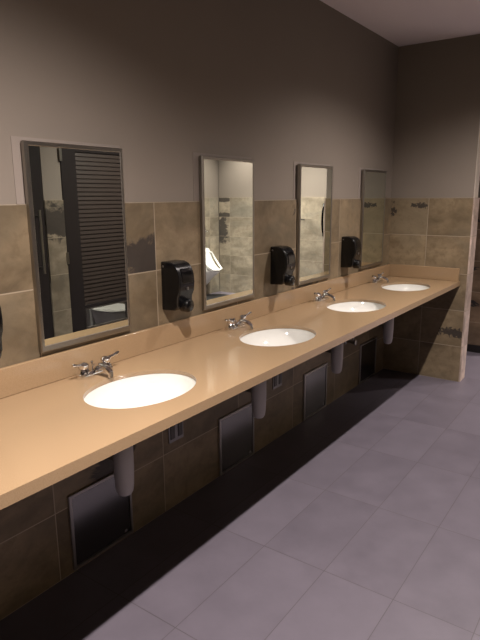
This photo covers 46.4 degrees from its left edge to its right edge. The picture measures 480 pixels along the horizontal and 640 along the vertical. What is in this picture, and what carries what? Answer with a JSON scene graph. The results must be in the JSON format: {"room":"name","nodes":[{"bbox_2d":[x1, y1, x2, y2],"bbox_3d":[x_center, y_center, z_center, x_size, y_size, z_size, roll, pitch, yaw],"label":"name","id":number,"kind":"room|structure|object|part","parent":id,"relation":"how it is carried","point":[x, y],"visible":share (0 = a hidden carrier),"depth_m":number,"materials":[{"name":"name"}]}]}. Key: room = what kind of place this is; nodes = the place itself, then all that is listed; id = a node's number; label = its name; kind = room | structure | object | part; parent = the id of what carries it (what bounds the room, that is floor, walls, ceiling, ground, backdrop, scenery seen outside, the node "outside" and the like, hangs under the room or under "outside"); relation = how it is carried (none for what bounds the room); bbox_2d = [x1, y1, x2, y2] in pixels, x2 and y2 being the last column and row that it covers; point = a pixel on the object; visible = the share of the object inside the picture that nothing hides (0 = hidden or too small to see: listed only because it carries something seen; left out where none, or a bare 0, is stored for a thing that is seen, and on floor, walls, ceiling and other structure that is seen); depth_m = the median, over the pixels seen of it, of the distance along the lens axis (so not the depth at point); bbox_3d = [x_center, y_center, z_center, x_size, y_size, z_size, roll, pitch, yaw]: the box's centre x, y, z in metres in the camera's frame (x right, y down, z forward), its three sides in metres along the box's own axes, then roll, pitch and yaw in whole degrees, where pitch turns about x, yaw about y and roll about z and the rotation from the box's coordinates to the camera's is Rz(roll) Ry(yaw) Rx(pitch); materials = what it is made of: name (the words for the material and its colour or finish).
{"room":"public restroom","nodes":[
{"label":"public restroom","id":0,"kind":"room"},
{"bbox_2d":[0,0,398,619],"bbox_3d":[-0.676,-0.308,2.276,0.160,2.744,6.944,8,15,35],"label":"wall","id":1,"kind":"structure","parent":0,"point":[276,84],"depth_m":2.65,"materials":[{"name":"paint"}]},
{"bbox_2d":[0,307,2,357],"bbox_3d":[-0.852,0.021,1.836,0.132,0.234,0.108,8,15,35],"label":"soap dispenser","id":2,"kind":"object","parent":1,"relation":"attached to","point":[1,318],"visible":1,"depth_m":1.85,"materials":[{"name":"plastic"}]},
{"bbox_2d":[10,136,130,352],"bbox_3d":[-0.629,-0.296,2.197,0.033,0.778,0.498,8,15,35],"label":"wall mirror","id":3,"kind":"object","parent":1,"relation":"attached to","point":[72,192],"visible":1,"depth_m":2.16,"materials":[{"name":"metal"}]},
{"bbox_2d":[67,472,133,570],"bbox_3d":[-0.606,0.864,2.475,0.012,0.345,0.344,8,15,35],"label":"access panel","id":4,"kind":"object","parent":1,"relation":"attached to","point":[100,518],"visible":0.85,"depth_m":2.45,"materials":[{"name":"metal"}]},
{"bbox_2d":[168,421,183,443],"bbox_3d":[-0.321,0.557,2.821,0.010,0.105,0.108,8,15,35],"label":"wall outlet","id":5,"kind":"object","parent":1,"relation":"attached to","point":[175,432],"visible":0.84,"depth_m":2.82,"materials":[{"name":"metal"}]},
{"bbox_2d":[170,425,174,439],"bbox_3d":[-0.335,0.563,2.797,0.004,0.069,0.032,8,15,35],"label":"receptacle","id":6,"kind":"object","parent":5,"relation":"attached to","point":[172,429],"depth_m":2.79,"materials":[{"name":"plastic"}]},
{"bbox_2d":[178,422,182,435],"bbox_3d":[-0.303,0.553,2.841,0.004,0.069,0.032,8,15,35],"label":"receptacle","id":7,"kind":"object","parent":5,"relation":"attached to","point":[180,425],"depth_m":2.84,"materials":[{"name":"plastic"}]},
{"bbox_2d":[161,260,193,311],"bbox_3d":[-0.283,-0.157,2.615,0.132,0.234,0.108,8,15,35],"label":"soap dispenser","id":8,"kind":"object","parent":1,"relation":"attached to","point":[177,276],"visible":1,"depth_m":2.58,"materials":[{"name":"black plastic"}]},
{"bbox_3d":[-0.248,-0.069,2.610,0.047,0.064,0.062,8,15,35],"label":"push lever","id":9,"kind":"part","parent":8,"relation":"part of","materials":[{"name":"black plastic"}]},
{"bbox_2d":[0,264,389,398],"bbox_3d":[-0.647,0.163,2.261,0.018,0.107,6.784,8,15,35],"label":"backsplash","id":10,"kind":"structure","parent":1,"relation":"attached to","point":[27,375],"depth_m":2.60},
{"bbox_2d":[193,152,253,309],"bbox_3d":[-0.068,-0.469,2.966,0.033,0.778,0.498,8,15,35],"label":"wall mirror","id":11,"kind":"object","parent":1,"relation":"attached to","point":[223,185],"visible":1,"depth_m":2.93,"materials":[{"name":"mirror"}]},
{"bbox_2d":[0,264,459,509],"bbox_3d":[-0.402,0.217,2.094,0.620,0.144,6.784,8,15,35],"label":"countertop","id":12,"kind":"structure","parent":1,"relation":"attached to","point":[49,434],"depth_m":2.27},
{"bbox_2d":[71,351,118,379],"bbox_3d":[-0.573,0.184,2.241,0.193,0.073,0.153,-4,13,-16],"label":"faucet","id":13,"kind":"object","parent":12,"relation":"on","point":[103,367],"visible":1,"depth_m":2.20,"materials":[{"name":"silver metal"}]},
{"bbox_3d":[-0.627,0.178,2.169,0.017,0.029,0.066,5,14,24],"label":"lever","id":14,"kind":"part","parent":13,"relation":"part of","materials":[{"name":"silver metal"}]},
{"bbox_3d":[-0.615,0.191,2.202,0.052,0.050,0.052,8,15,35],"label":"handle","id":15,"kind":"part","parent":13,"relation":"part of","materials":[{"name":"silver metal"}]},
{"bbox_3d":[-0.583,0.206,2.252,0.062,0.026,0.174,8,15,35],"label":"plate","id":16,"kind":"part","parent":13,"relation":"part of","materials":[{"name":"silver metal"}]},
{"bbox_3d":[-0.548,0.195,2.225,0.126,0.052,0.042,8,15,35],"label":"spout","id":17,"kind":"part","parent":13,"relation":"part of","materials":[{"name":"silver metal"}]},
{"bbox_3d":[-0.550,0.171,2.291,0.052,0.050,0.052,8,15,35],"label":"handle","id":18,"kind":"part","parent":13,"relation":"part of","materials":[{"name":"silver metal"}]},
{"bbox_3d":[-0.526,0.147,2.307,0.066,0.029,0.017,-12,17,-42],"label":"lever","id":19,"kind":"part","parent":13,"relation":"part of","materials":[{"name":"silver metal"}]},
{"bbox_2d":[84,373,195,408],"bbox_3d":[-0.367,0.336,2.118,0.392,0.140,0.515,8,15,35],"label":"sink basin","id":20,"kind":"object","parent":12,"relation":"in","point":[147,389],"visible":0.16,"depth_m":2.25,"materials":[{"name":"ceramic"}]},
{"bbox_2d":[107,446,133,496],"bbox_3d":[-0.497,0.546,2.260,0.356,0.326,0.082,8,15,35],"label":"drain pipe","id":21,"kind":"object","parent":20,"relation":"attached to","point":[123,461],"visible":0.35,"depth_m":2.22,"materials":[{"name":"white plastic"}]},
{"bbox_2d":[225,312,252,330],"bbox_3d":[-0.008,0.009,3.015,0.193,0.073,0.153,-4,13,-16],"label":"faucet","id":22,"kind":"object","parent":12,"relation":"on","point":[232,324],"visible":1,"depth_m":2.97,"materials":[{"name":"silver metal"}]},
{"bbox_3d":[-0.050,0.016,2.977,0.052,0.050,0.052,8,15,35],"label":"handle","id":23,"kind":"part","parent":22,"relation":"part of","materials":[{"name":"silver metal"}]},
{"bbox_3d":[-0.017,0.031,3.027,0.062,0.026,0.174,8,15,35],"label":"plate","id":24,"kind":"part","parent":22,"relation":"part of","materials":[{"name":"silver metal"}]},
{"bbox_3d":[0.017,0.019,2.999,0.126,0.052,0.042,8,15,35],"label":"spout","id":25,"kind":"part","parent":22,"relation":"part of","materials":[{"name":"silver metal"}]},
{"bbox_2d":[240,328,314,345],"bbox_3d":[0.196,0.162,2.889,0.392,0.140,0.515,8,15,35],"label":"sink basin","id":26,"kind":"object","parent":12,"relation":"in","point":[282,336],"visible":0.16,"depth_m":3.04,"materials":[{"name":"ceramic"}]},
{"bbox_2d":[245,381,265,418],"bbox_3d":[0.071,0.370,3.039,0.356,0.326,0.082,8,15,35],"label":"drain pipe","id":27,"kind":"object","parent":26,"relation":"attached to","point":[258,392],"visible":0.41,"depth_m":3.00,"materials":[{"name":"white plastic"}]},
{"bbox_2d":[313,288,334,302],"bbox_3d":[0.560,-0.167,3.794,0.193,0.073,0.153,-4,13,-16],"label":"faucet","id":28,"kind":"object","parent":12,"relation":"on","point":[325,295],"visible":1,"depth_m":3.75,"materials":[{"name":"silver metal"}]},
{"bbox_3d":[0.518,-0.160,3.756,0.052,0.050,0.052,8,15,35],"label":"handle","id":29,"kind":"part","parent":28,"relation":"part of","materials":[{"name":"silver metal"}]},
{"bbox_3d":[0.551,-0.145,3.806,0.062,0.026,0.174,8,15,35],"label":"plate","id":30,"kind":"part","parent":28,"relation":"part of","materials":[{"name":"silver metal"}]},
{"bbox_3d":[0.585,-0.156,3.778,0.126,0.052,0.042,8,15,35],"label":"spout","id":31,"kind":"part","parent":28,"relation":"part of","materials":[{"name":"silver metal"}]},
{"bbox_2d":[327,302,384,311],"bbox_3d":[0.756,-0.011,3.655,0.392,0.140,0.515,8,15,35],"label":"sink basin","id":32,"kind":"object","parent":12,"relation":"in","point":[344,306],"visible":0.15,"depth_m":3.82,"materials":[{"name":"ceramic"}]},
{"bbox_2d":[325,343,343,373],"bbox_3d":[0.625,0.198,3.798,0.356,0.326,0.082,8,15,35],"label":"drain pipe","id":33,"kind":"object","parent":32,"relation":"attached to","point":[336,352],"visible":0.38,"depth_m":3.76,"materials":[{"name":"white plastic"}]},
{"bbox_2d":[370,272,388,283],"bbox_3d":[1.126,-0.342,4.569,0.193,0.073,0.153,-4,13,-16],"label":"faucet","id":34,"kind":"object","parent":12,"relation":"on","point":[379,278],"visible":1,"depth_m":4.53,"materials":[{"name":"silver metal"}]},
{"bbox_3d":[1.117,-0.320,4.581,0.062,0.026,0.174,8,15,35],"label":"plate","id":35,"kind":"part","parent":34,"relation":"part of","materials":[{"name":"silver metal"}]},
{"bbox_3d":[1.151,-0.331,4.553,0.126,0.052,0.042,8,15,35],"label":"spout","id":36,"kind":"part","parent":34,"relation":"part of","materials":[{"name":"silver metal"}]},
{"bbox_2d":[382,284,428,290],"bbox_3d":[1.295,-0.178,4.394,0.392,0.140,0.515,8,15,35],"label":"sink basin","id":37,"kind":"object","parent":12,"relation":"in","point":[397,287],"visible":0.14,"depth_m":4.57,"materials":[{"name":"ceramic"}]},
{"bbox_2d":[378,318,393,343],"bbox_3d":[1.170,0.029,4.545,0.356,0.326,0.082,8,15,35],"label":"drain pipe","id":38,"kind":"object","parent":37,"relation":"attached to","point":[388,327],"visible":0.34,"depth_m":4.51,"materials":[{"name":"white plastic"}]},
{"bbox_2d":[218,402,253,475],"bbox_3d":[-0.016,0.689,3.286,0.012,0.345,0.344,8,15,35],"label":"access panel","id":39,"kind":"object","parent":1,"relation":"attached to","point":[236,428],"visible":0.93,"depth_m":3.27,"materials":[{"name":"silver metal"}]},
{"bbox_2d":[273,373,281,389],"bbox_3d":[0.241,0.383,3.591,0.010,0.105,0.108,8,15,35],"label":"wall outlet","id":40,"kind":"object","parent":1,"relation":"attached to","point":[277,380],"visible":0.83,"depth_m":3.59,"materials":[{"name":"metal"}]},
{"bbox_2d":[274,375,276,386],"bbox_3d":[0.227,0.389,3.567,0.004,0.069,0.032,8,15,35],"label":"receptacle","id":41,"kind":"object","parent":40,"relation":"attached to","point":[275,377],"depth_m":3.56,"materials":[{"name":"plastic"}]},
{"bbox_2d":[279,373,281,383],"bbox_3d":[0.260,0.379,3.612,0.004,0.069,0.032,8,15,35],"label":"receptacle","id":42,"kind":"object","parent":40,"relation":"attached to","point":[280,375],"depth_m":3.61,"materials":[{"name":"plastic"}]},
{"bbox_2d":[270,245,295,285],"bbox_3d":[0.265,-0.325,3.367,0.132,0.234,0.108,8,15,35],"label":"soap dispenser","id":43,"kind":"object","parent":1,"relation":"attached to","point":[282,265],"visible":1,"depth_m":3.33,"materials":[{"name":"plastic"}]},
{"bbox_3d":[0.300,-0.237,3.362,0.047,0.064,0.062,8,15,35],"label":"push lever","id":44,"kind":"part","parent":43,"relation":"part of","materials":[{"name":"black plastic"}]},
{"bbox_2d":[293,161,332,285],"bbox_3d":[0.490,-0.642,3.732,0.033,0.778,0.498,8,15,35],"label":"wall mirror","id":45,"kind":"object","parent":1,"relation":"attached to","point":[312,182],"visible":1,"depth_m":3.69,"materials":[{"name":"mirror"}]},
{"bbox_2d":[303,362,326,420],"bbox_3d":[0.546,0.515,4.056,0.012,0.345,0.344,8,15,35],"label":"access panel","id":46,"kind":"object","parent":1,"relation":"attached to","point":[315,380],"visible":1,"depth_m":4.04,"materials":[{"name":"silver metal"}]},
{"bbox_2d":[344,338,356,345],"bbox_3d":[0.869,0.005,4.338,0.095,0.399,0.056,8,15,35],"label":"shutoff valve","id":47,"kind":"object","parent":1,"relation":"attached to","point":[348,341],"visible":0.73,"depth_m":4.36,"materials":[{"name":"metal"}]},
{"bbox_2d":[341,236,360,268],"bbox_3d":[0.830,-0.499,4.141,0.132,0.234,0.108,8,15,35],"label":"soap dispenser","id":48,"kind":"object","parent":1,"relation":"attached to","point":[351,245],"visible":1,"depth_m":4.11,"materials":[{"name":"plastic"}]},
{"bbox_3d":[0.865,-0.411,4.136,0.047,0.064,0.062,8,15,35],"label":"push lever","id":49,"kind":"part","parent":48,"relation":"part of","materials":[{"name":"black plastic"}]},
{"bbox_2d":[358,336,376,383],"bbox_3d":[1.099,0.344,4.813,0.012,0.345,0.344,8,15,35],"label":"access panel","id":50,"kind":"object","parent":1,"relation":"attached to","point":[367,354],"visible":1,"depth_m":4.80,"materials":[{"name":"silver metal"}]},
{"bbox_2d":[358,167,386,268],"bbox_3d":[1.063,-0.820,4.517,0.033,0.778,0.498,8,15,35],"label":"wall mirror","id":51,"kind":"object","parent":1,"relation":"attached to","point":[372,182],"visible":0.96,"depth_m":4.48,"materials":[{"name":"mirror"}]},
{"bbox_2d":[0,351,479,639],"bbox_3d":[0.991,1.007,2.871,5.600,0.100,9.350,8,15,35],"label":"floor","id":52,"kind":"structure","parent":0,"point":[360,520],"depth_m":2.55,"materials":[{"name":"tile"}]},
{"bbox_2d":[320,0,479,46],"bbox_3d":[0.975,-1.769,2.255,5.600,0.100,9.350,8,15,35],"label":"ceiling","id":53,"kind":"structure","parent":0,"point":[400,22],"depth_m":3.81,"materials":[{"name":"paint"}]},
{"bbox_2d":[383,34,479,381],"bbox_3d":[1.590,-0.871,4.757,0.782,2.744,0.150,8,15,35],"label":"wall","id":54,"kind":"structure","parent":0,"point":[436,169],"depth_m":4.62,"materials":[{"name":"paint"}]},
{"bbox_2d":[467,180,479,345],"bbox_3d":[1.609,-1.146,5.997,2.540,2.744,0.150,8,15,35],"label":"wall","id":55,"kind":"structure","parent":0,"point":[474,319],"depth_m":5.58,"materials":[{"name":"tile"}]},
{"bbox_2d":[467,344,479,352],"bbox_3d":[1.571,0.171,6.223,2.540,0.075,0.008,8,15,35],"label":"baseboard","id":56,"kind":"structure","parent":55,"relation":"attached to","point":[470,348],"depth_m":5.67,"materials":[{"name":"black plastic"}]}
]}

